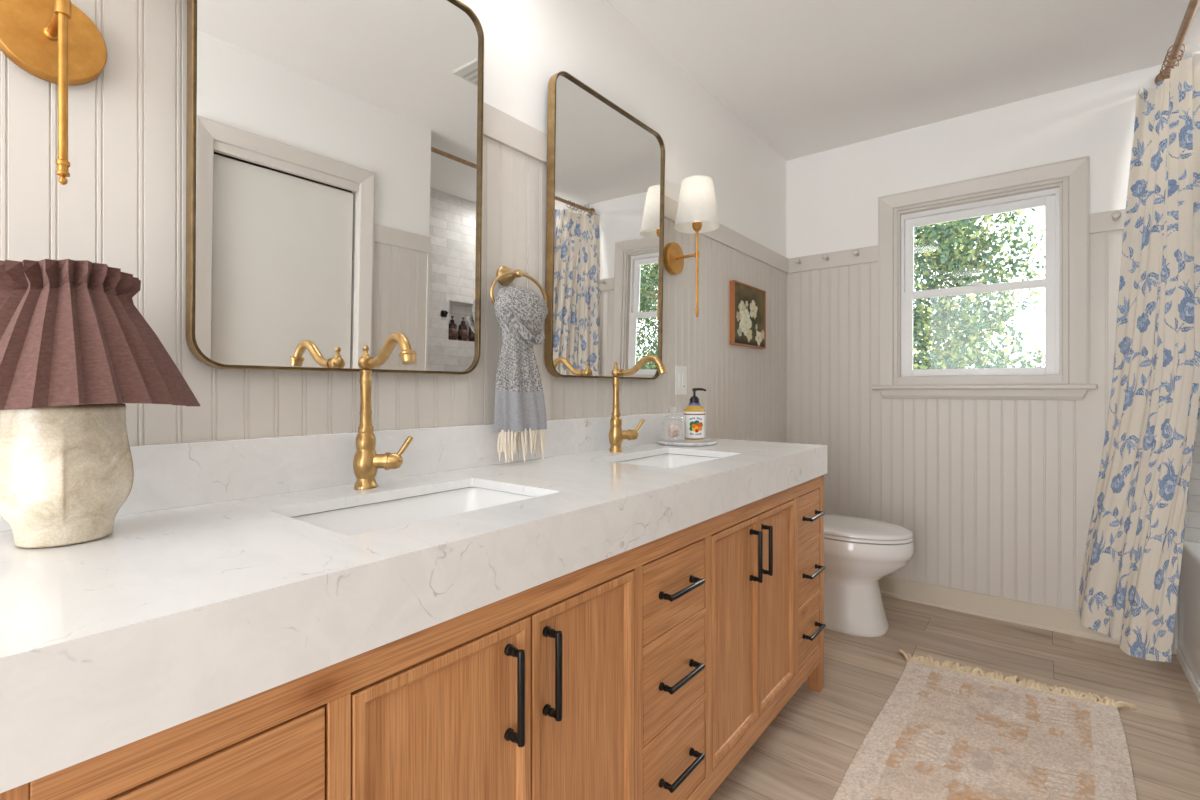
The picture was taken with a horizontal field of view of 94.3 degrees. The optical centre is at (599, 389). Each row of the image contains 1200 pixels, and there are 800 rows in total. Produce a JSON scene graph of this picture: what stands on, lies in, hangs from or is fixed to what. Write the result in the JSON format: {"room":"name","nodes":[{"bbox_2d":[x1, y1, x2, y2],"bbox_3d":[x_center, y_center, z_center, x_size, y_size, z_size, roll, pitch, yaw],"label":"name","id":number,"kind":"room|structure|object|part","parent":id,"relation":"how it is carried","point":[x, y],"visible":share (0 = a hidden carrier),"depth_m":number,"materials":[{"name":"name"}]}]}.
{"room":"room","nodes":[
{"label":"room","id":0,"kind":"room"},
{"bbox_2d":[460,0,785,256],"bbox_3d":[-0.353,-0.133,1.561,0.120,2.440,4.844,0,0,38],"label":"wall","id":1,"kind":"structure","parent":0,"point":[527,42],"depth_m":2.08,"materials":[{"name":"white paint"}]},
{"bbox_2d":[0,0,106,184],"bbox_3d":[-0.756,-0.552,0.781,0.204,0.535,0.176,0,0,38],"label":"wall sconce","id":2,"kind":"object","parent":1,"relation":"attached to","point":[53,41],"visible":1,"depth_m":0.81,"materials":[{"name":"gold metal"}]},
{"bbox_3d":[-0.778,-0.530,0.799,0.102,0.022,0.019,0,0,38],"label":"arm","id":3,"kind":"part","parent":2,"relation":"part of","materials":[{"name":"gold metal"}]},
{"bbox_3d":[-0.745,-0.472,0.773,0.010,0.312,0.010,0,0,38],"label":"stem","id":4,"kind":"part","parent":2,"relation":"part of","materials":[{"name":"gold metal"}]},
{"bbox_2d":[185,0,483,374],"bbox_3d":[-0.513,-0.502,1.210,0.028,0.928,0.632,1,1,38],"label":"mirror","id":5,"kind":"object","parent":1,"relation":"attached to","point":[334,148],"visible":1,"depth_m":1.16,"materials":[{"name":"gold metal"}]},
{"bbox_2d":[0,412,683,531],"bbox_3d":[-0.261,0.147,1.552,0.018,0.110,2.105,0,0,38],"label":"backsplash","id":6,"kind":"structure","parent":1,"relation":"attached to","point":[169,475],"depth_m":1.13,"materials":[{"name":"stone"}]},
{"bbox_2d":[0,0,786,445],"bbox_3d":[-0.315,0.202,1.506,0.008,1.772,4.564,0,0,38],"label":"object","id":7,"kind":"structure","parent":1,"relation":"attached to","point":[122,203],"depth_m":1.02,"materials":[{"name":"beige paint"}]},
{"bbox_2d":[186,0,787,273],"bbox_3d":[-0.312,-0.728,1.503,0.017,0.086,4.564,0,0,38],"label":"trim","id":8,"kind":"structure","parent":1,"relation":"attached to","point":[498,126],"depth_m":1.66,"materials":[{"name":"beige paint"}]},
{"bbox_2d":[490,266,546,305],"bbox_3d":[-0.238,-0.264,1.541,0.068,0.163,0.209,0,0,38],"label":"towel ring","id":9,"kind":"object","parent":1,"relation":"attached to","point":[505,275],"visible":0.82,"depth_m":1.53,"materials":[{"name":"gold metal"}]},
{"bbox_2d":[494,286,547,462],"bbox_3d":[-0.207,-0.042,1.519,0.088,0.474,0.196,0,0,28],"label":"hand towel","id":10,"kind":"object","parent":9,"relation":"hanging from","point":[520,312],"visible":1,"depth_m":1.48,"materials":[{"name":"grey fabric"}]},
{"bbox_2d":[544,71,664,379],"bbox_3d":[0.042,-0.502,1.908,0.028,0.928,0.618,1,1,38],"label":"mirror","id":11,"kind":"object","parent":1,"relation":"attached to","point":[606,166],"visible":0.88,"depth_m":1.85,"materials":[{"name":"gold metal"}]},
{"bbox_2d":[675,365,686,394],"bbox_3d":[0.338,-0.040,2.312,0.010,0.120,0.090,0,0,38],"label":"light switch","id":12,"kind":"object","parent":1,"relation":"attached to","point":[680,371],"visible":1,"depth_m":2.31,"materials":[{"name":"white plastic"}]},
{"bbox_2d":[664,175,719,316],"bbox_3d":[0.370,-0.552,2.197,0.204,0.535,0.176,0,0,38],"label":"wall sconce","id":13,"kind":"object","parent":1,"relation":"attached to","point":[697,212],"visible":1,"depth_m":2.15,"materials":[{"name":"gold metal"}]},
{"bbox_3d":[0.348,-0.530,2.215,0.102,0.022,0.019,0,0,38],"label":"arm","id":14,"kind":"part","parent":13,"relation":"part of","materials":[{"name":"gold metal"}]},
{"bbox_3d":[0.381,-0.472,2.188,0.010,0.312,0.010,0,0,38],"label":"stem","id":15,"kind":"part","parent":13,"relation":"part of","materials":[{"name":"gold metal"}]},
{"bbox_3d":[0.381,-0.729,2.188,0.176,0.181,0.176,0,0,38],"label":"lamp shade","id":16,"kind":"part","parent":13,"relation":"part of","materials":[{"name":"white fabric"}]},
{"bbox_2d":[730,280,765,348],"bbox_3d":[0.753,-0.371,2.823,0.024,0.306,0.388,0,0,38],"label":"framed painting","id":17,"kind":"object","parent":1,"relation":"attached to","point":[747,302],"visible":1,"depth_m":2.80,"materials":[{"name":"brown wood"}]},
{"bbox_2d":[606,0,1199,160],"bbox_3d":[0.606,-1.403,0.798,2.630,0.100,4.844,0,0,38],"label":"ceiling","id":18,"kind":"structure","parent":0,"point":[807,77],"depth_m":2.23,"materials":[{"name":"paint"}]},
{"bbox_2d":[708,595,1199,799],"bbox_3d":[0.606,1.137,0.798,2.630,0.100,4.844,0,0,38],"label":"floor","id":19,"kind":"structure","parent":0,"point":[807,750],"depth_m":1.98,"materials":[{"name":"brown wood"}]},
{"bbox_2d":[0,475,825,799],"bbox_3d":[-0.033,0.696,1.380,0.582,0.783,2.080,0,0,38],"label":"vanity","id":20,"kind":"object","parent":19,"relation":"on","point":[650,670],"visible":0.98,"depth_m":0.92,"materials":[{"name":"brown wood"}]},
{"bbox_3d":[-0.482,0.696,0.437,0.046,0.783,0.044,0,0,38],"label":"leg","id":21,"kind":"part","parent":20,"relation":"part of","materials":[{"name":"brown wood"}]},
{"bbox_3d":[-0.386,0.435,0.539,0.020,0.161,0.229,0,0,38],"label":"drawer","id":22,"kind":"part","parent":20,"relation":"part of","materials":[{"name":"brown wood"}]},
{"bbox_2d":[0,412,826,792],"bbox_3d":[-0.047,0.199,1.383,0.565,0.212,2.105,0,0,38],"label":"countertop","id":23,"kind":"structure","parent":20,"relation":"on","point":[205,594],"depth_m":0.73,"materials":[{"name":"stone"}]},
{"bbox_2d":[0,259,199,547],"bbox_3d":[-0.723,0.018,0.753,0.296,0.368,0.297,0,0,-8],"label":"table lamp","id":24,"kind":"object","parent":23,"relation":"on","point":[76,347],"visible":1,"depth_m":0.70,"materials":[{"name":"fabric"}]},
{"bbox_3d":[-0.722,-0.070,0.753,0.298,0.191,0.297,0,0,38],"label":"lamp shade","id":25,"kind":"part","parent":24,"relation":"part of","materials":[{"name":"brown fabric"}]},
{"bbox_2d":[353,332,415,488],"bbox_3d":[-0.408,0.046,1.119,0.213,0.312,0.095,0,0,38],"label":"faucet","id":26,"kind":"object","parent":23,"relation":"on","point":[366,462],"visible":1,"depth_m":1.14,"materials":[{"name":"gold metal"}]},
{"bbox_3d":[-0.426,-0.075,1.096,0.195,0.070,0.030,0,0,44],"label":"spout","id":27,"kind":"part","parent":26,"relation":"part of","materials":[{"name":"gold metal"}]},
{"bbox_3d":[-0.408,0.119,1.161,0.037,0.047,0.012,0,0,-7],"label":"lever handle","id":28,"kind":"part","parent":26,"relation":"part of","materials":[{"name":"gold metal"}]},
{"bbox_2d":[291,487,533,535],"bbox_3d":[-0.320,0.292,1.025,0.340,0.134,0.495,0,0,38],"label":"sink","id":29,"kind":"object","parent":23,"relation":"in","point":[361,519],"visible":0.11,"depth_m":1.15,"materials":[{"name":"white ceramic"}]},
{"bbox_2d":[609,355,666,451],"bbox_3d":[0.131,0.046,1.796,0.213,0.312,0.093,0,0,38],"label":"faucet","id":30,"kind":"object","parent":23,"relation":"on","point":[616,434],"visible":1,"depth_m":1.81,"materials":[{"name":"gold metal"}]},
{"bbox_3d":[0.117,-0.075,1.779,0.195,0.070,0.030,0,0,38],"label":"spout","id":31,"kind":"part","parent":30,"relation":"part of","materials":[{"name":"gold metal"}]},
{"bbox_3d":[0.130,0.119,1.837,0.037,0.047,0.012,0,0,-7],"label":"lever handle","id":32,"kind":"part","parent":30,"relation":"part of","materials":[{"name":"gold metal"}]},
{"bbox_2d":[614,453,717,467],"bbox_3d":[0.211,0.292,1.692,0.340,0.134,0.495,0,0,38],"label":"sink","id":33,"kind":"object","parent":23,"relation":"in","point":[668,460],"visible":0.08,"depth_m":1.90,"materials":[{"name":"white ceramic"}]},
{"bbox_2d":[657,438,716,445],"bbox_3d":[0.327,0.196,2.094,0.224,0.012,0.224,0,0,38],"label":"round tray","id":34,"kind":"object","parent":23,"relation":"on","point":[666,441],"visible":0.95,"depth_m":2.04,"materials":[{"name":"stone"}]},
{"bbox_2d":[683,388,705,439],"bbox_3d":[0.367,0.092,2.164,0.084,0.197,0.084,0,0,38],"label":"soap bottle","id":35,"kind":"object","parent":34,"relation":"on","point":[693,414],"visible":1,"depth_m":2.13,"materials":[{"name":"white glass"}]},
{"bbox_3d":[0.271,0.125,2.049,0.082,0.131,0.082,0,0,39],"label":"glass jar","id":36,"kind":"object","parent":34,"relation":"on","visible":0},
{"bbox_2d":[666,424,680,437],"bbox_3d":[0.272,0.152,2.047,0.053,0.052,0.053,0,0,-28],"label":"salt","id":37,"kind":"object","parent":36,"relation":"in","point":[673,431],"visible":1,"depth_m":2.04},
{"bbox_3d":[-0.205,0.637,0.764,0.023,0.566,0.286,0,0,38],"label":"door moulding","id":38,"kind":"part","parent":20,"relation":"part of","materials":[{"name":"brown wood"}]},
{"bbox_3d":[-0.209,0.637,0.767,0.014,0.558,0.278,0,0,38],"label":"door","id":39,"kind":"part","parent":20,"relation":"part of","materials":[{"name":"brown wood"}]},
{"bbox_3d":[-0.126,0.458,0.833,0.034,0.145,0.017,0,0,38],"label":"handle","id":40,"kind":"part","parent":20,"relation":"part of","materials":[{"name":"black metal"}]},
{"bbox_3d":[-0.074,0.458,0.897,0.034,0.145,0.017,0,0,38],"label":"handle","id":41,"kind":"part","parent":20,"relation":"part of","materials":[{"name":"black metal"}]},
{"bbox_3d":[-0.028,0.637,0.988,0.023,0.566,0.278,0,0,38],"label":"door moulding","id":42,"kind":"part","parent":20,"relation":"part of","materials":[{"name":"brown wood"}]},
{"bbox_3d":[-0.031,0.637,0.991,0.014,0.558,0.270,0,0,38],"label":"door","id":43,"kind":"part","parent":20,"relation":"part of","materials":[{"name":"brown wood"}]},
{"bbox_3d":[0.160,0.829,1.225,0.020,0.184,0.260,0,0,38],"label":"drawer","id":44,"kind":"part","parent":20,"relation":"part of","materials":[{"name":"brown wood"}]},
{"bbox_3d":[0.160,0.626,1.225,0.020,0.183,0.260,0,0,38],"label":"drawer","id":45,"kind":"part","parent":20,"relation":"part of","materials":[{"name":"brown wood"}]},
{"bbox_3d":[0.160,0.435,1.225,0.020,0.161,0.260,0,0,38],"label":"drawer","id":46,"kind":"part","parent":20,"relation":"part of","materials":[{"name":"brown wood"}]},
{"bbox_3d":[0.160,0.727,1.224,0.022,0.016,0.266,0,0,38],"label":"divider rail","id":47,"kind":"part","parent":20,"relation":"part of","materials":[{"name":"brown wood"}]},
{"bbox_3d":[0.160,0.525,1.224,0.022,0.016,0.266,0,0,38],"label":"divider rail","id":48,"kind":"part","parent":20,"relation":"part of","materials":[{"name":"brown wood"}]},
{"bbox_3d":[0.181,0.825,1.208,0.034,0.017,0.145,0,0,38],"label":"handle","id":49,"kind":"part","parent":20,"relation":"part of","materials":[{"name":"black metal"}]},
{"bbox_3d":[0.181,0.622,1.208,0.034,0.017,0.145,0,0,38],"label":"handle","id":50,"kind":"part","parent":20,"relation":"part of","materials":[{"name":"black metal"}]},
{"bbox_3d":[0.181,0.431,1.208,0.034,0.017,0.145,0,0,38],"label":"handle","id":51,"kind":"part","parent":20,"relation":"part of","materials":[{"name":"black metal"}]},
{"bbox_3d":[0.347,0.637,1.466,0.014,0.558,0.272,0,0,38],"label":"door","id":52,"kind":"part","parent":20,"relation":"part of","materials":[{"name":"brown wood"}]},
{"bbox_3d":[0.350,0.637,1.463,0.023,0.566,0.280,0,0,38],"label":"door moulding","id":53,"kind":"part","parent":20,"relation":"part of","materials":[{"name":"brown wood"}]},
{"bbox_3d":[0.161,0.952,1.226,0.022,0.055,1.992,0,0,38],"label":"rail","id":54,"kind":"part","parent":20,"relation":"part of","materials":[{"name":"brown wood"}]},
{"bbox_3d":[0.431,0.458,1.533,0.034,0.145,0.017,0,0,38],"label":"handle","id":55,"kind":"part","parent":20,"relation":"part of","materials":[{"name":"black metal"}]},
{"bbox_3d":[0.477,0.458,1.591,0.034,0.145,0.017,0,0,38],"label":"handle","id":56,"kind":"part","parent":20,"relation":"part of","materials":[{"name":"black metal"}]},
{"bbox_3d":[0.524,0.637,1.688,0.014,0.558,0.273,0,0,38],"label":"door","id":57,"kind":"part","parent":20,"relation":"part of","materials":[{"name":"brown wood"}]},
{"bbox_3d":[0.527,0.637,1.686,0.023,0.566,0.281,0,0,38],"label":"door moulding","id":58,"kind":"part","parent":20,"relation":"part of","materials":[{"name":"brown wood"}]},
{"bbox_3d":[0.712,0.829,1.919,0.020,0.184,0.216,0,0,38],"label":"drawer","id":59,"kind":"part","parent":20,"relation":"part of","materials":[{"name":"brown wood"}]},
{"bbox_3d":[0.712,0.626,1.919,0.020,0.183,0.216,0,0,38],"label":"drawer","id":60,"kind":"part","parent":20,"relation":"part of","materials":[{"name":"brown wood"}]},
{"bbox_3d":[0.712,0.435,1.919,0.020,0.161,0.216,0,0,38],"label":"drawer","id":61,"kind":"part","parent":20,"relation":"part of","materials":[{"name":"brown wood"}]},
{"bbox_3d":[0.712,0.727,1.919,0.022,0.016,0.222,0,0,38],"label":"divider rail","id":62,"kind":"part","parent":20,"relation":"part of","materials":[{"name":"brown wood"}]},
{"bbox_3d":[0.712,0.525,1.919,0.022,0.016,0.222,0,0,38],"label":"divider rail","id":63,"kind":"part","parent":20,"relation":"part of","materials":[{"name":"brown wood"}]},
{"bbox_3d":[0.733,0.825,1.902,0.034,0.017,0.145,0,0,38],"label":"handle","id":64,"kind":"part","parent":20,"relation":"part of","materials":[{"name":"black metal"}]},
{"bbox_3d":[0.733,0.622,1.902,0.034,0.017,0.145,0,0,38],"label":"handle","id":65,"kind":"part","parent":20,"relation":"part of","materials":[{"name":"black metal"}]},
{"bbox_3d":[0.733,0.431,1.902,0.034,0.017,0.145,0,0,38],"label":"handle","id":66,"kind":"part","parent":20,"relation":"part of","materials":[{"name":"black metal"}]},
{"bbox_3d":[0.786,0.696,2.030,0.046,0.783,0.044,0,0,38],"label":"leg","id":67,"kind":"part","parent":20,"relation":"part of","materials":[{"name":"brown wood"}]},
{"bbox_2d":[824,514,913,636],"bbox_3d":[1.093,0.704,2.670,0.726,0.768,0.446,0,0,38],"label":"toilet","id":68,"kind":"object","parent":19,"relation":"on","point":[859,552],"visible":0.43,"depth_m":2.48,"materials":[{"name":"white ceramic"}]},
{"bbox_3d":[1.171,0.659,2.608,0.518,0.017,0.376,0,0,38],"label":"seat","id":69,"kind":"part","parent":68,"relation":"part of","materials":[{"name":"white ceramic"}]},
{"bbox_3d":[1.171,0.638,2.608,0.522,0.024,0.380,0,0,38],"label":"lid","id":70,"kind":"part","parent":68,"relation":"part of","materials":[{"name":"white ceramic"}]},
{"bbox_2d":[833,649,1136,799],"bbox_3d":[1.014,1.073,1.449,0.718,0.028,1.732,0,0,38],"label":"rug","id":71,"kind":"object","parent":19,"relation":"on","point":[944,731],"visible":1,"depth_m":1.70,"materials":[{"name":"fabric"}]},
{"bbox_2d":[1177,540,1199,702],"bbox_3d":[2.185,0.850,1.491,0.716,0.475,1.470,0,0,38],"label":"bathtub","id":72,"kind":"object","parent":19,"relation":"on","point":[1188,653],"visible":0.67,"depth_m":2.10,"materials":[{"name":"white ceramic"}]},
{"bbox_2d":[786,56,1199,654],"bbox_3d":[2.058,-0.133,2.623,2.330,2.440,0.140,0,0,38],"label":"wall","id":73,"kind":"structure","parent":0,"point":[832,195],"depth_m":2.72,"materials":[{"name":"white paint"}]},
{"bbox_2d":[822,254,828,260],"bbox_3d":[1.263,-0.740,3.110,0.030,0.030,0.056,0,0,38],"label":"peg","id":74,"kind":"object","parent":73,"relation":"attached to","point":[825,256],"visible":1,"depth_m":3.09,"materials":[{"name":"beige paint"}]},
{"bbox_2d":[787,262,878,519],"bbox_3d":[1.299,0.202,3.132,0.493,1.772,0.008,0,0,38],"label":"wall paneling","id":75,"kind":"structure","parent":73,"relation":"attached to","point":[832,313],"depth_m":3.10,"materials":[{"name":"beige paint"}]},
{"bbox_2d":[788,245,877,272],"bbox_3d":[1.300,-0.728,3.126,0.486,0.086,0.017,0,0,38],"label":"trim","id":76,"kind":"structure","parent":73,"relation":"attached to","point":[866,254],"depth_m":3.11,"materials":[{"name":"beige paint"}]},
{"bbox_2d":[853,250,858,255],"bbox_3d":[1.386,-0.740,3.012,0.030,0.030,0.056,0,0,38],"label":"peg","id":77,"kind":"object","parent":73,"relation":"attached to","point":[855,252],"visible":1,"depth_m":2.99,"materials":[{"name":"beige paint"}]},
{"bbox_2d":[879,390,1088,610],"bbox_3d":[1.823,0.545,2.716,0.846,1.085,0.008,0,0,38],"label":"wall paneling","id":78,"kind":"structure","parent":73,"relation":"attached to","point":[993,494],"depth_m":2.67,"materials":[{"name":"beige paint"}]},
{"bbox_2d":[872,156,1097,399],"bbox_3d":[1.839,-0.489,2.738,0.898,1.070,0.152,0,0,38],"label":"window","id":79,"kind":"structure","parent":73,"relation":"in","point":[1062,187],"depth_m":2.66,"materials":[{"name":"beige paint"}]},
{"bbox_3d":[1.877,-0.696,2.785,0.628,0.417,0.024,0,0,38],"label":"sash","id":80,"kind":"part","parent":79,"relation":"part of","materials":[{"name":"clear glass"}]},
{"bbox_3d":[1.861,-0.293,2.765,0.644,0.447,0.024,0,0,38],"label":"sash","id":81,"kind":"part","parent":79,"relation":"part of","materials":[{"name":"white plastic"}]},
{"bbox_3d":[1.808,-0.013,2.699,0.898,0.022,0.052,0,0,38],"label":"sill","id":82,"kind":"part","parent":79,"relation":"part of","materials":[{"name":"beige paint"}]},
{"bbox_2d":[879,576,1119,644],"bbox_3d":[1.713,1.036,2.783,1.577,0.102,0.024,0,0,38],"label":"baseboard","id":83,"kind":"structure","parent":73,"relation":"attached to","point":[1054,619],"depth_m":2.66,"materials":[{"name":"paint"}]},
{"bbox_2d":[1089,209,1125,233],"bbox_3d":[2.253,-0.728,2.368,0.265,0.086,0.017,0,0,38],"label":"trim","id":84,"kind":"structure","parent":73,"relation":"attached to","point":[1100,222],"depth_m":2.41,"materials":[{"name":"beige paint"}]},
{"bbox_2d":[1111,211,1120,219],"bbox_3d":[2.194,-0.740,2.369,0.030,0.030,0.056,0,0,38],"label":"peg","id":85,"kind":"object","parent":73,"relation":"attached to","point":[1115,215],"visible":1,"depth_m":2.35,"materials":[{"name":"beige paint"}]},
{"bbox_2d":[1089,230,1173,654],"bbox_3d":[2.257,0.202,2.370,0.263,1.772,0.008,0,0,38],"label":"trim","id":86,"kind":"structure","parent":73,"relation":"attached to","point":[1105,248],"depth_m":2.42,"materials":[{"name":"beige paint"}]},
{"bbox_3d":[0.448,-0.133,-0.043,0.110,2.440,3.090,0,0,39],"label":"wall","id":87,"kind":"structure","parent":0,"visible":0},
{"bbox_2d":[1154,0,1199,84],"bbox_3d":[1.876,-1.282,1.729,0.060,0.060,1.462,0,0,38],"label":"curtain rod","id":88,"kind":"object","parent":87,"relation":"attached to","point":[1193,4],"visible":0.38,"depth_m":2.00,"materials":[{"name":"brown metal"}]},
{"bbox_2d":[1077,44,1199,661],"bbox_3d":[2.208,-0.382,2.119,0.106,1.838,0.328,0,0,22],"label":"shower curtain","id":89,"kind":"object","parent":88,"relation":"hanging from","point":[1130,576],"visible":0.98,"depth_m":2.16,"materials":[{"name":"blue fabric"}]},
{"label":"outside","id":90,"kind":"structure","parent":0,"visible":0},
{"bbox_3d":[8.401,1.787,10.864,30.000,0.100,20.536,0,0,39],"label":"ground","id":91,"kind":"structure","parent":90,"visible":0},
{"bbox_2d":[913,208,1044,369],"bbox_3d":[3.322,-1.011,6.117,2.721,5.507,2.950,0,0,-4],"label":"tree","id":92,"kind":"object","parent":91,"relation":"on","point":[945,258],"visible":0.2,"depth_m":5.25,"materials":[{"name":"green plant"}]}
]}

